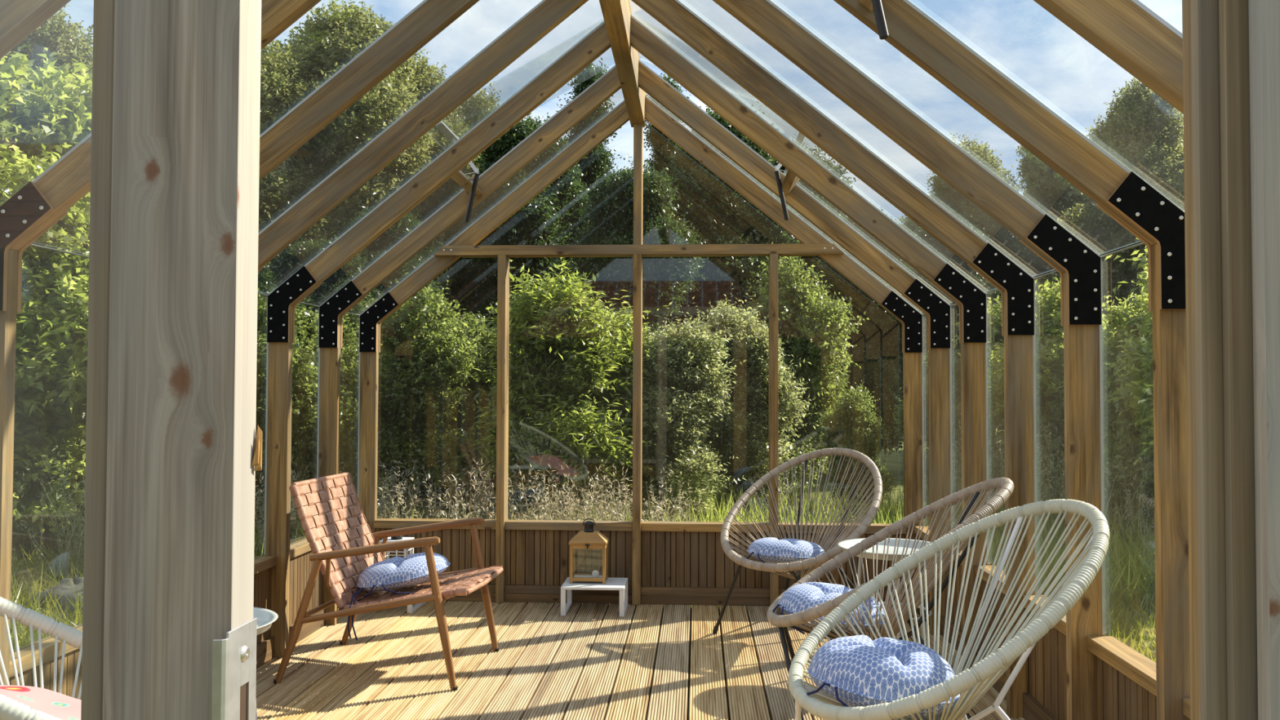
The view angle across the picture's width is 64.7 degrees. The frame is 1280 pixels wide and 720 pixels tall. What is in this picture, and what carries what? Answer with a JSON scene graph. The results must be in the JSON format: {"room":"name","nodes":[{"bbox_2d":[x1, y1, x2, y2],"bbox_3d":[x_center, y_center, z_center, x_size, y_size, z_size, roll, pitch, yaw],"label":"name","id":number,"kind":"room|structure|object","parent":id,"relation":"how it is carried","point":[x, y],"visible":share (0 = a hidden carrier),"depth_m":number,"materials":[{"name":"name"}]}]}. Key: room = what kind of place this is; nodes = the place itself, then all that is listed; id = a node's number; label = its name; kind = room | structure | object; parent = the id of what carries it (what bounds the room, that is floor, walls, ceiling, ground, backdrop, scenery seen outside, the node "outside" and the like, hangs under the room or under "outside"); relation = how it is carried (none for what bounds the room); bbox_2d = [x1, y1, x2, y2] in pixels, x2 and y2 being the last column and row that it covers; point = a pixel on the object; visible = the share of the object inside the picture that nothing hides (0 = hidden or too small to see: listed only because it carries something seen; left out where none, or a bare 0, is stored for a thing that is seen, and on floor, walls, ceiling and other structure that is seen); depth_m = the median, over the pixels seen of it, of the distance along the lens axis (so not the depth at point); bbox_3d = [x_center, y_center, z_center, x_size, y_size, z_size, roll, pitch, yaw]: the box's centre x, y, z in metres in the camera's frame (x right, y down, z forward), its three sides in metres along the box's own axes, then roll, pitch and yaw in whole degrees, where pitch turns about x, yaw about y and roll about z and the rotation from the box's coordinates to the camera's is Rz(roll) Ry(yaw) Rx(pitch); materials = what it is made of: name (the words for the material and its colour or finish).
{"room":"greenhouse sunroom","nodes":[
{"label":"greenhouse sunroom","id":0,"kind":"room"},
{"bbox_2d":[8,520,367,699],"bbox_3d":[-1.687,1.077,3.892,0.079,0.446,3.657,0,-2,3],"label":"wall","id":1,"kind":"structure","parent":0,"point":[300,565],"depth_m":4.38,"materials":[{"name":"brown wood"}]},
{"bbox_2d":[30,244,88,257],"bbox_3d":[-1.761,0.249,2.991,0.006,1.159,0.615,0,-2,3],"label":"window","id":2,"kind":"structure","parent":1,"relation":"in","point":[30,245],"depth_m":3.05,"materials":[{"name":"clear glass"}]},
{"bbox_2d":[31,244,359,315],"bbox_3d":[-1.708,-0.307,3.943,0.012,0.004,3.726,0,-2,3],"label":"trim","id":3,"kind":"structure","parent":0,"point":[33,245],"depth_m":3.12,"materials":[{"name":"metal"}]},
{"bbox_2d":[9,428,1155,660],"bbox_3d":[1.300,2.128,28.926,120.000,0.001,82.000,0,-2,3],"label":"ground","id":4,"kind":"structure","parent":0,"point":[895,464],"depth_m":14.32,"materials":[{"name":"green plant"}]},
{"bbox_2d":[0,143,90,565],"bbox_3d":[-4.360,-0.027,7.522,2.442,3.120,1.972,1,-2,-18],"label":"shrub","id":5,"kind":"object","parent":4,"relation":"on","point":[64,301],"visible":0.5,"depth_m":7.15,"materials":[{"name":"green plant"}]},
{"bbox_2d":[0,44,92,521],"bbox_3d":[-5.203,-0.527,8.112,2.952,4.149,2.384,-1,-2,36],"label":"shrub","id":6,"kind":"object","parent":4,"relation":"on","point":[22,119],"visible":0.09,"depth_m":8.01,"materials":[{"name":"green plant"}]},
{"bbox_2d":[0,57,92,257],"bbox_3d":[-4.759,-0.542,8.634,2.419,4.211,2.995,0,-2,11],"label":"shrub","id":7,"kind":"object","parent":4,"relation":"on","point":[87,91],"visible":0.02,"depth_m":8.44,"materials":[{"name":"green plant"}]},
{"bbox_2d":[0,4,93,93],"bbox_3d":[-5.595,-0.890,9.578,2.444,4.949,2.832,0,-2,22],"label":"tree","id":8,"kind":"object","parent":4,"relation":"on","point":[56,41],"visible":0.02,"depth_m":9.12,"materials":[{"name":"green plant"}]},
{"bbox_2d":[30,577,83,626],"bbox_3d":[-3.228,1.387,5.765,0.433,0.302,0.335,0,-2,3],"label":"boulder","id":9,"kind":"object","parent":4,"relation":"on","point":[68,590],"visible":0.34,"depth_m":5.64,"materials":[{"name":"grey stone"}]},
{"bbox_2d":[11,438,357,578],"bbox_3d":[-4.615,1.037,8.027,5.489,1.015,3.586,0,-2,1],"label":"weeds","id":10,"kind":"object","parent":4,"relation":"on","point":[79,535],"visible":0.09,"depth_m":6.67,"materials":[{"name":"green plant"}]},
{"bbox_2d":[9,506,480,650],"bbox_3d":[-4.945,1.328,6.385,6.616,0.341,9.144,0,-2,3],"label":"meadow grass","id":11,"kind":"structure","parent":4,"relation":"on","point":[35,585],"depth_m":6.20,"materials":[{"name":"green plant"}]},
{"bbox_2d":[257,264,311,327],"bbox_3d":[-4.469,0.194,11.295,1.694,2.881,1.572,0,-2,4],"label":"tree","id":12,"kind":"object","parent":4,"relation":"on","point":[264,279],"visible":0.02,"depth_m":11.18,"materials":[{"name":"green plant"}]},
{"bbox_2d":[254,287,386,539],"bbox_3d":[-2.653,0.460,7.391,1.417,2.148,1.245,-1,-2,38],"label":"shrub","id":13,"kind":"object","parent":4,"relation":"on","point":[304,351],"visible":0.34,"depth_m":7.18,"materials":[{"name":"green plant"}]},
{"bbox_2d":[264,297,382,487],"bbox_3d":[-2.643,0.524,8.512,1.206,2.081,1.372,1,-2,-37],"label":"shrub","id":14,"kind":"object","parent":4,"relation":"on","point":[347,359],"visible":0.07,"depth_m":8.42,"materials":[{"name":"green plant"}]},
{"bbox_2d":[266,228,389,333],"bbox_3d":[-3.942,0.033,12.234,2.075,3.256,1.925,-1,-2,41],"label":"tree","id":15,"kind":"object","parent":4,"relation":"on","point":[295,258],"visible":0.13,"depth_m":11.92,"materials":[{"name":"green plant"}]},
{"bbox_2d":[258,39,409,271],"bbox_3d":[-4.822,-1.501,14.312,3.495,6.434,4.050,2,-2,-44],"label":"tree","id":16,"kind":"object","parent":4,"relation":"on","point":[281,91],"visible":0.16,"depth_m":13.69,"materials":[{"name":"green plant"}]},
{"bbox_2d":[260,0,469,330],"bbox_3d":[-4.541,-1.995,14.977,3.868,7.461,4.483,-1,-2,42],"label":"tree","id":17,"kind":"object","parent":4,"relation":"on","point":[331,45],"visible":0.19,"depth_m":14.45,"materials":[{"name":"green plant"}]},
{"bbox_2d":[342,292,389,482],"bbox_3d":[-2.475,0.444,9.350,1.508,2.287,1.325,1,-2,-25],"label":"shrub","id":18,"kind":"object","parent":4,"relation":"on","point":[353,319],"visible":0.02,"depth_m":9.27,"materials":[{"name":"green plant"}]},
{"bbox_2d":[331,200,454,343],"bbox_3d":[-3.465,-0.245,13.756,2.305,3.899,2.485,0,-2,8],"label":"tree","id":19,"kind":"object","parent":4,"relation":"on","point":[402,227],"visible":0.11,"depth_m":13.27,"materials":[{"name":"green plant"}]},
{"bbox_2d":[340,269,492,518],"bbox_3d":[-1.732,0.425,8.062,1.490,2.260,1.309,-1,-2,36],"label":"shrub","id":20,"kind":"object","parent":4,"relation":"on","point":[416,397],"visible":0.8,"depth_m":7.85,"materials":[{"name":"green plant"}]},
{"bbox_2d":[355,49,483,333],"bbox_3d":[-3.590,-1.632,16.566,3.033,6.826,3.516,-1,-2,45],"label":"tree","id":21,"kind":"object","parent":4,"relation":"on","point":[437,198],"visible":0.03,"depth_m":15.95,"materials":[{"name":"green plant"}]},
{"bbox_2d":[448,153,486,431],"bbox_3d":[-3.078,-0.994,17.253,2.796,5.591,3.014,0,-2,-9],"label":"tree","id":22,"kind":"object","parent":4,"relation":"on","point":[477,158],"visible":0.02,"depth_m":16.63,"materials":[{"name":"green plant"}]},
{"bbox_2d":[433,301,514,514],"bbox_3d":[-1.441,0.530,8.721,1.088,2.087,1.239,1,-2,-23],"label":"shrub","id":23,"kind":"object","parent":4,"relation":"on","point":[467,424],"visible":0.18,"depth_m":8.45,"materials":[{"name":"green plant"}]},
{"bbox_2d":[455,82,501,155],"bbox_3d":[-3.239,-1.618,18.395,2.725,6.898,3.158,1,-2,-18],"label":"tree","id":24,"kind":"object","parent":4,"relation":"on","point":[480,107],"visible":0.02,"depth_m":17.97,"materials":[{"name":"green plant"}]},
{"bbox_2d":[253,451,703,557],"bbox_3d":[-1.133,1.086,6.808,3.177,0.871,1.685,0,-2,3],"label":"dry weeds","id":25,"kind":"object","parent":4,"relation":"on","point":[384,505],"visible":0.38,"depth_m":6.74,"materials":[{"name":"plant"}]},
{"bbox_2d":[452,332,522,506],"bbox_3d":[-0.987,0.601,8.675,1.273,1.944,1.204,-1,-2,44],"label":"shrub","id":26,"kind":"object","parent":4,"relation":"on","point":[514,346],"visible":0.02,"depth_m":8.44,"materials":[{"name":"green plant"}]},
{"bbox_2d":[447,112,594,334],"bbox_3d":[-1.761,-1.098,15.707,2.602,5.723,2.805,-1,-2,42],"label":"tree","id":27,"kind":"object","parent":4,"relation":"on","point":[556,213],"visible":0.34,"depth_m":15.16,"materials":[{"name":"green plant"}]},
{"bbox_2d":[452,257,661,519],"bbox_3d":[-0.702,0.374,7.739,1.516,2.349,1.602,1,-2,-20],"label":"shrub","id":28,"kind":"object","parent":4,"relation":"on","point":[550,326],"visible":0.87,"depth_m":7.53,"materials":[{"name":"green plant"}]},
{"bbox_2d":[556,57,625,280],"bbox_3d":[-0.935,-1.736,17.122,2.265,7.081,1.915,0,-2,17],"label":"tree","id":29,"kind":"object","parent":4,"relation":"on","point":[598,157],"visible":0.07,"depth_m":16.92,"materials":[{"name":"green plant"}]},
{"bbox_2d":[513,294,697,520],"bbox_3d":[-0.247,0.511,8.177,1.548,2.102,1.465,1,-2,-27],"label":"shrub","id":30,"kind":"object","parent":4,"relation":"on","point":[628,326],"visible":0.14,"depth_m":7.92,"materials":[{"name":"green plant"}]},
{"bbox_2d":[562,154,708,341],"bbox_3d":[-0.144,-0.486,13.045,1.984,4.362,2.138,1,-2,-32],"label":"tree","id":31,"kind":"object","parent":4,"relation":"on","point":[664,278],"visible":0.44,"depth_m":12.65,"materials":[{"name":"green plant"}]},
{"bbox_2d":[643,71,691,323],"bbox_3d":[0.513,-1.746,18.032,2.060,7.158,1.742,-1,-2,42],"label":"tree","id":32,"kind":"object","parent":4,"relation":"on","point":[659,141],"visible":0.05,"depth_m":17.95,"materials":[{"name":"green plant"}]},
{"bbox_2d":[609,302,746,521],"bbox_3d":[0.213,0.538,8.038,1.160,2.043,1.301,-1,-2,40],"label":"shrub","id":33,"kind":"object","parent":4,"relation":"on","point":[687,366],"visible":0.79,"depth_m":7.89,"materials":[{"name":"green plant"}]},
{"bbox_2d":[253,473,1155,614],"bbox_3d":[0.348,1.233,7.490,7.080,0.623,3.734,0,-2,1],"label":"meadow grass","id":34,"kind":"structure","parent":4,"relation":"on","point":[1125,562],"depth_m":6.74,"materials":[{"name":"green plant"}]},
{"bbox_2d":[644,101,804,451],"bbox_3d":[1.284,-1.089,14.938,2.784,5.680,2.583,1,-2,-28],"label":"tree","id":35,"kind":"object","parent":4,"relation":"on","point":[722,215],"visible":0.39,"depth_m":14.27,"materials":[{"name":"green plant"}]},
{"bbox_2d":[687,283,825,518],"bbox_3d":[0.962,0.457,8.734,1.253,2.249,1.117,0,-2,10],"label":"shrub","id":36,"kind":"object","parent":4,"relation":"on","point":[744,435],"visible":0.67,"depth_m":8.53,"materials":[{"name":"green plant"}]},
{"bbox_2d":[714,241,869,506],"bbox_3d":[1.508,0.195,10.448,1.703,2.869,1.496,0,-2,-7],"label":"tree","id":37,"kind":"object","parent":4,"relation":"on","point":[800,306],"visible":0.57,"depth_m":10.21,"materials":[{"name":"green plant"}]},
{"bbox_2d":[769,137,858,441],"bbox_3d":[2.656,-0.983,16.877,2.792,5.581,3.009,0,-2,10],"label":"tree","id":38,"kind":"object","parent":4,"relation":"on","point":[810,260],"visible":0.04,"depth_m":16.32,"materials":[{"name":"green plant"}]},
{"bbox_2d":[810,377,899,513],"bbox_3d":[2.016,0.885,9.377,0.850,1.432,0.747,1,-2,-21],"label":"shrub","id":39,"kind":"object","parent":4,"relation":"on","point":[855,428],"visible":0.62,"depth_m":9.26,"materials":[{"name":"green plant"}]},
{"bbox_2d":[809,207,932,462],"bbox_3d":[3.321,-0.286,14.887,2.201,4.083,2.042,1,-2,-25],"label":"tree","id":40,"kind":"object","parent":4,"relation":"on","point":[878,353],"visible":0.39,"depth_m":14.38,"materials":[{"name":"green plant"}]},
{"bbox_2d":[888,343,1004,506],"bbox_3d":[2.867,0.692,9.465,1.060,1.829,1.206,0,-2,11],"label":"shrub","id":41,"kind":"object","parent":4,"relation":"on","point":[955,362],"visible":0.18,"depth_m":9.24,"materials":[{"name":"green plant"}]},
{"bbox_2d":[912,215,1001,449],"bbox_3d":[4.754,-0.260,15.728,2.403,4.085,2.229,1,-2,-16],"label":"tree","id":42,"kind":"object","parent":4,"relation":"on","point":[929,241],"visible":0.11,"depth_m":15.29,"materials":[{"name":"green plant"}]},
{"bbox_2d":[894,130,1048,292],"bbox_3d":[7.369,-1.465,21.847,3.916,6.843,3.379,0,-2,6],"label":"tree","id":43,"kind":"object","parent":4,"relation":"on","point":[949,198],"visible":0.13,"depth_m":21.21,"materials":[{"name":"green plant"}]},
{"bbox_2d":[831,497,1155,662],"bbox_3d":[4.614,1.412,6.205,6.074,0.221,9.311,0,-2,3],"label":"meadow grass","id":44,"kind":"structure","parent":4,"relation":"on","point":[1116,624],"depth_m":5.45,"materials":[{"name":"green plant"}]},
{"bbox_2d":[951,294,1052,472],"bbox_3d":[3.553,0.483,9.588,1.298,2.259,1.607,1,-2,-23],"label":"shrub","id":45,"kind":"object","parent":4,"relation":"on","point":[993,323],"visible":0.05,"depth_m":9.50,"materials":[{"name":"green plant"}]},
{"bbox_2d":[952,273,1116,518],"bbox_3d":[3.540,0.413,8.570,1.667,2.343,1.346,0,-2,-4],"label":"shrub","id":46,"kind":"object","parent":4,"relation":"on","point":[1049,331],"visible":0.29,"depth_m":8.38,"materials":[{"name":"green plant"}]},
{"bbox_2d":[927,417,1155,568],"bbox_3d":[4.744,0.985,8.088,4.740,1.178,3.888,0,-2,-5],"label":"weeds","id":47,"kind":"object","parent":4,"relation":"on","point":[999,473],"visible":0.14,"depth_m":7.50,"materials":[{"name":"green plant"}]},
{"bbox_2d":[1010,143,1089,284],"bbox_3d":[9.468,-1.785,22.311,3.343,7.523,3.875,0,-2,2],"label":"tree","id":48,"kind":"object","parent":4,"relation":"on","point":[1046,189],"visible":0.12,"depth_m":21.95,"materials":[{"name":"green plant"}]},
{"bbox_2d":[1053,287,1154,554],"bbox_3d":[3.831,0.490,7.821,1.174,2.151,1.454,0,-2,20],"label":"shrub","id":49,"kind":"object","parent":4,"relation":"on","point":[1130,437],"visible":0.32,"depth_m":7.57,"materials":[{"name":"green plant"}]},
{"bbox_2d":[1035,77,1184,333],"bbox_3d":[9.385,-1.926,19.444,3.939,7.648,3.399,0,-2,20],"label":"tree","id":50,"kind":"object","parent":4,"relation":"on","point":[1144,133],"visible":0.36,"depth_m":18.79,"materials":[{"name":"green plant"}]},
{"bbox_2d":[1102,237,1154,526],"bbox_3d":[4.101,0.200,7.128,1.549,2.696,1.918,0,-2,23],"label":"shrub","id":51,"kind":"object","parent":4,"relation":"on","point":[1140,354],"visible":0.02,"depth_m":6.99,"materials":[{"name":"green plant"}]},
{"bbox_2d":[255,600,1024,719],"bbox_3d":[-0.162,1.346,3.190,3.141,0.120,4.943,0,-2,3],"label":"floor","id":52,"kind":"structure","parent":0,"point":[589,662],"depth_m":4.34,"materials":[{"name":"brown wood"}]},
{"bbox_2d":[0,596,82,719],"bbox_3d":[-1.311,0.812,2.157,0.858,0.886,0.762,1,-2,-25],"label":"chair","id":53,"kind":"object","parent":52,"relation":"on","point":[10,708],"visible":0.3,"depth_m":2.43,"materials":[{"name":"white plastic"}]},
{"bbox_2d":[0,684,81,719],"bbox_3d":[-1.249,0.823,2.153,0.412,0.269,0.450,1,-2,-40],"label":"pillow","id":54,"kind":"object","parent":53,"relation":"on","point":[64,707],"visible":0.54,"depth_m":2.16,"materials":[{"name":"pink fabric"}]},
{"bbox_2d":[253,607,278,719],"bbox_3d":[-1.264,1.014,2.910,0.414,0.523,0.414,0,-2,3],"label":"tray table","id":55,"kind":"object","parent":52,"relation":"on","point":[265,617],"visible":0.1,"depth_m":3.02,"materials":[{"name":"white metal"}]},
{"bbox_2d":[253,607,278,635],"bbox_3d":[-1.263,0.769,2.916,0.414,0.033,0.414,0,-2,3],"label":"tray","id":56,"kind":"object","parent":55,"relation":"on","point":[265,617],"depth_m":3.02,"materials":[{"name":"white metal"}]},
{"bbox_2d":[350,586,426,613],"bbox_3d":[-1.367,1.271,5.509,0.335,0.150,0.285,0,-2,3],"label":"stool","id":57,"kind":"object","parent":52,"relation":"on","point":[411,609],"visible":0.15,"depth_m":5.40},
{"bbox_2d":[378,528,414,559],"bbox_3d":[-1.318,1.052,5.477,0.152,0.284,0.152,0,-2,3],"label":"lantern","id":58,"kind":"object","parent":57,"relation":"on","point":[398,538],"visible":0.34,"depth_m":5.45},
{"bbox_2d":[273,471,503,690],"bbox_3d":[-1.046,0.915,4.364,0.797,0.809,0.649,0,-2,8],"label":"leather armchair","id":59,"kind":"object","parent":52,"relation":"on","point":[366,550],"visible":0.86,"depth_m":4.24,"materials":[{"name":"brown leather"}]},
{"bbox_2d":[347,552,450,640],"bbox_3d":[-1.009,0.985,4.312,0.391,0.305,0.437,0,-2,-7],"label":"seat cushion","id":60,"kind":"object","parent":59,"relation":"on","point":[396,572],"visible":0.95,"depth_m":4.18,"materials":[{"name":"blue fabric"}]},
{"bbox_2d":[0,0,1183,114],"bbox_3d":[-0.228,-0.174,1.987,3.165,2.854,0.075,0,-2,3],"label":"frame","id":61,"kind":"object","parent":52,"relation":"on","point":[1134,37],"visible":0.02,"depth_m":1.92,"materials":[{"name":"wood"}]},
{"bbox_2d":[560,577,627,617],"bbox_3d":[-0.242,1.272,5.445,0.335,0.150,0.285,0,-2,3],"label":"stool","id":62,"kind":"object","parent":52,"relation":"on","point":[611,584],"visible":0.95,"depth_m":5.35,"materials":[{"name":"white wood"}]},
{"bbox_2d":[568,518,608,583],"bbox_3d":[-0.277,1.027,5.470,0.203,0.340,0.156,0,-2,3],"label":"wooden lantern","id":63,"kind":"object","parent":62,"relation":"on","point":[588,538],"visible":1,"depth_m":5.41,"materials":[{"name":"brown wood"}]},
{"bbox_2d":[591,569,599,577],"bbox_3d":[-0.240,1.153,5.453,0.039,0.039,0.007,0,-2,3],"label":"tealight","id":64,"kind":"object","parent":63,"relation":"in","point":[595,573],"visible":1,"depth_m":5.45,"materials":[{"name":"white wax"}]},
{"bbox_2d":[0,0,1190,719],"bbox_3d":[-0.193,-0.157,2.603,3.165,2.854,0.075,0,-2,3],"label":"frame","id":65,"kind":"object","parent":52,"relation":"on","point":[1117,190],"visible":0.84,"depth_m":2.53,"materials":[{"name":"wood"}]},
{"bbox_2d":[858,0,881,11],"bbox_3d":[0.576,-0.929,2.273,0.078,0.082,0.572,0,-2,3],"label":"trim","id":66,"kind":"structure","parent":65,"relation":"attached to","point":[867,3],"depth_m":2.54,"materials":[{"name":"brown wood"}]},
{"bbox_2d":[871,0,888,39],"bbox_3d":[0.567,-0.924,2.274,0.130,0.407,0.129,2,-2,-43],"label":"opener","id":67,"kind":"object","parent":66,"relation":"attached to","point":[877,4],"visible":1,"depth_m":2.26,"materials":[{"name":"metal"}]},
{"bbox_2d":[263,14,988,669],"bbox_3d":[-0.088,-0.106,4.450,3.165,2.854,0.075,0,-2,3],"label":"frame","id":68,"kind":"object","parent":52,"relation":"on","point":[971,300],"visible":0.98,"depth_m":4.47,"materials":[{"name":"wood"}]},
{"bbox_2d":[450,169,482,198],"bbox_3d":[-0.852,-0.864,4.825,0.078,0.082,0.572,0,-2,3],"label":"trim","id":69,"kind":"structure","parent":68,"relation":"attached to","point":[460,178],"depth_m":4.80,"materials":[{"name":"brown wood"}]},
{"bbox_2d":[450,137,479,222],"bbox_3d":[-0.843,-0.859,4.823,0.130,0.407,0.129,2,-2,-43],"label":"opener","id":70,"kind":"object","parent":69,"relation":"attached to","point":[476,175],"visible":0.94,"depth_m":4.81,"materials":[{"name":"metal"}]},
{"bbox_2d":[316,59,952,635],"bbox_3d":[-0.053,-0.090,5.066,3.165,2.854,0.075,0,-2,3],"label":"frame","id":71,"kind":"object","parent":52,"relation":"on","point":[937,310],"visible":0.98,"depth_m":5.07,"materials":[{"name":"wood"}]},
{"bbox_2d":[782,169,798,195],"bbox_3d":[0.716,-0.862,4.736,0.078,0.082,0.572,0,-2,3],"label":"trim","id":72,"kind":"structure","parent":71,"relation":"attached to","point":[790,180],"depth_m":4.76,"materials":[{"name":"brown wood"}]},
{"bbox_2d":[774,133,803,220],"bbox_3d":[0.707,-0.856,4.737,0.130,0.407,0.129,2,-2,-43],"label":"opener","id":73,"kind":"object","parent":72,"relation":"attached to","point":[777,173],"visible":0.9,"depth_m":4.73,"materials":[{"name":"metal"}]},
{"bbox_2d":[357,95,924,592],"bbox_3d":[-0.018,-0.073,5.682,3.165,2.854,0.075,0,-2,3],"label":"frame","id":74,"kind":"object","parent":52,"relation":"on","point":[911,319],"visible":0.95,"depth_m":5.70,"materials":[{"name":"brown wood"}]},
{"bbox_2d":[599,0,645,127],"bbox_3d":[-0.150,-1.489,3.271,0.080,0.203,4.950,0,-2,3],"label":"ridge beam","id":75,"kind":"structure","parent":74,"relation":"attached to","point":[616,14],"depth_m":4.51,"materials":[{"name":"brown wood"}]},
{"bbox_2d":[431,120,458,145],"bbox_3d":[-0.543,-1.281,4.819,0.854,0.491,0.613,0,-2,3],"label":"roof vent","id":76,"kind":"object","parent":75,"relation":"attached to","point":[441,126],"visible":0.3,"depth_m":4.69,"materials":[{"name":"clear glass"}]},
{"bbox_2d":[796,132,813,153],"bbox_3d":[0.409,-1.280,4.765,0.854,0.491,0.613,0,-2,3],"label":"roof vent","id":77,"kind":"object","parent":75,"relation":"attached to","point":[801,141],"visible":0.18,"depth_m":4.84,"materials":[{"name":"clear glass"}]},
{"bbox_2d":[257,0,1037,717],"bbox_3d":[-0.123,-0.123,3.834,3.165,2.854,0.075,0,-2,3],"label":"frame","id":78,"kind":"object","parent":52,"relation":"on","point":[1016,286],"visible":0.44,"depth_m":3.80,"materials":[{"name":"wood"}]},
{"bbox_2d":[258,0,1105,719],"bbox_3d":[-0.158,-0.140,3.219,3.165,2.854,0.075,0,-2,3],"label":"frame","id":79,"kind":"object","parent":52,"relation":"on","point":[1078,266],"visible":0.53,"depth_m":3.15,"materials":[{"name":"wood"}]},
{"bbox_2d":[712,447,882,634],"bbox_3d":[0.809,0.895,4.987,0.771,0.886,0.865,-1,-2,36],"label":"chair","id":80,"kind":"object","parent":52,"relation":"on","point":[794,571],"visible":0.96,"depth_m":5.07,"materials":[{"name":"beige plastic"}]},
{"bbox_2d":[746,537,825,563],"bbox_3d":[0.682,0.912,4.825,0.390,0.129,0.377,1,-2,-36],"label":"seat cushion","id":81,"kind":"object","parent":80,"relation":"on","point":[769,549],"visible":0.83,"depth_m":4.69,"materials":[{"name":"blue fabric"}]},
{"bbox_2d":[837,537,940,639],"bbox_3d":[1.068,1.054,4.279,0.454,0.533,0.454,0,-2,3],"label":"tray table","id":82,"kind":"object","parent":52,"relation":"on","point":[845,544],"visible":0.4,"depth_m":4.36,"materials":[{"name":"white metal"}]},
{"bbox_2d":[837,537,940,560],"bbox_3d":[1.068,0.804,4.286,0.454,0.033,0.454,0,-2,3],"label":"tray","id":83,"kind":"object","parent":82,"relation":"on","point":[845,544],"depth_m":4.39,"materials":[{"name":"white metal"}]},
{"bbox_2d":[766,477,1013,719],"bbox_3d":[0.883,0.858,3.606,0.865,0.886,0.770,0,-2,8],"label":"chair","id":84,"kind":"object","parent":52,"relation":"on","point":[1004,486],"visible":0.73,"depth_m":3.63,"materials":[{"name":"beige plastic"}]},
{"bbox_2d":[772,582,887,634],"bbox_3d":[0.678,0.884,3.625,0.398,0.149,0.386,1,-2,-15],"label":"seat cushion","id":85,"kind":"object","parent":84,"relation":"on","point":[801,597],"visible":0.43,"depth_m":3.54,"materials":[{"name":"blue fabric"}]},
{"bbox_2d":[787,498,1110,719],"bbox_3d":[0.837,0.834,2.747,0.858,0.886,0.762,1,-2,-15],"label":"chair","id":86,"kind":"object","parent":52,"relation":"on","point":[983,674],"visible":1,"depth_m":2.80,"materials":[{"name":"beige plastic"}]},
{"bbox_2d":[806,635,959,717],"bbox_3d":[0.644,0.840,2.690,0.397,0.179,0.413,-1,-2,25],"label":"seat cushion","id":87,"kind":"object","parent":86,"relation":"on","point":[857,670],"visible":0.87,"depth_m":2.58,"materials":[{"name":"blue fabric"}]},
{"bbox_2d":[373,124,906,607],"bbox_3d":[-0.018,0.016,5.674,2.961,2.674,0.122,0,-2,3],"label":"wall","id":88,"kind":"structure","parent":0,"point":[662,562],"depth_m":5.63,"materials":[{"name":"brown wood"}]},
{"bbox_2d":[923,242,1144,315],"bbox_3d":[1.464,-0.302,3.763,0.012,0.004,3.726,0,-2,3],"label":"trim","id":89,"kind":"structure","parent":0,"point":[1143,243],"depth_m":3.08,"materials":[{"name":"metal"}]},
{"bbox_2d":[913,525,1190,719],"bbox_3d":[1.435,1.082,3.715,0.079,0.446,3.657,0,-2,3],"label":"wall","id":90,"kind":"structure","parent":0,"point":[1125,684],"depth_m":3.34,"materials":[{"name":"brown wood"}]},
{"bbox_2d":[1101,244,1142,257],"bbox_3d":[1.408,0.254,2.811,0.006,1.159,0.615,0,-2,3],"label":"window","id":91,"kind":"structure","parent":90,"relation":"in","point":[1140,244],"depth_m":2.98,"materials":[{"name":"clear glass"}]},
{"bbox_3d":[-0.609,0.194,0.756,2.520,2.050,0.040,0,-2,3],"label":"wall","id":92,"kind":"structure","parent":0,"visible":0},
{"bbox_2d":[80,0,1279,719],"bbox_3d":[0.077,0.240,0.734,0.950,1.960,0.102,0,-2,2],"label":"door","id":93,"kind":"structure","parent":92,"relation":"in","point":[174,451],"depth_m":0.72,"materials":[{"name":"brown wood"}]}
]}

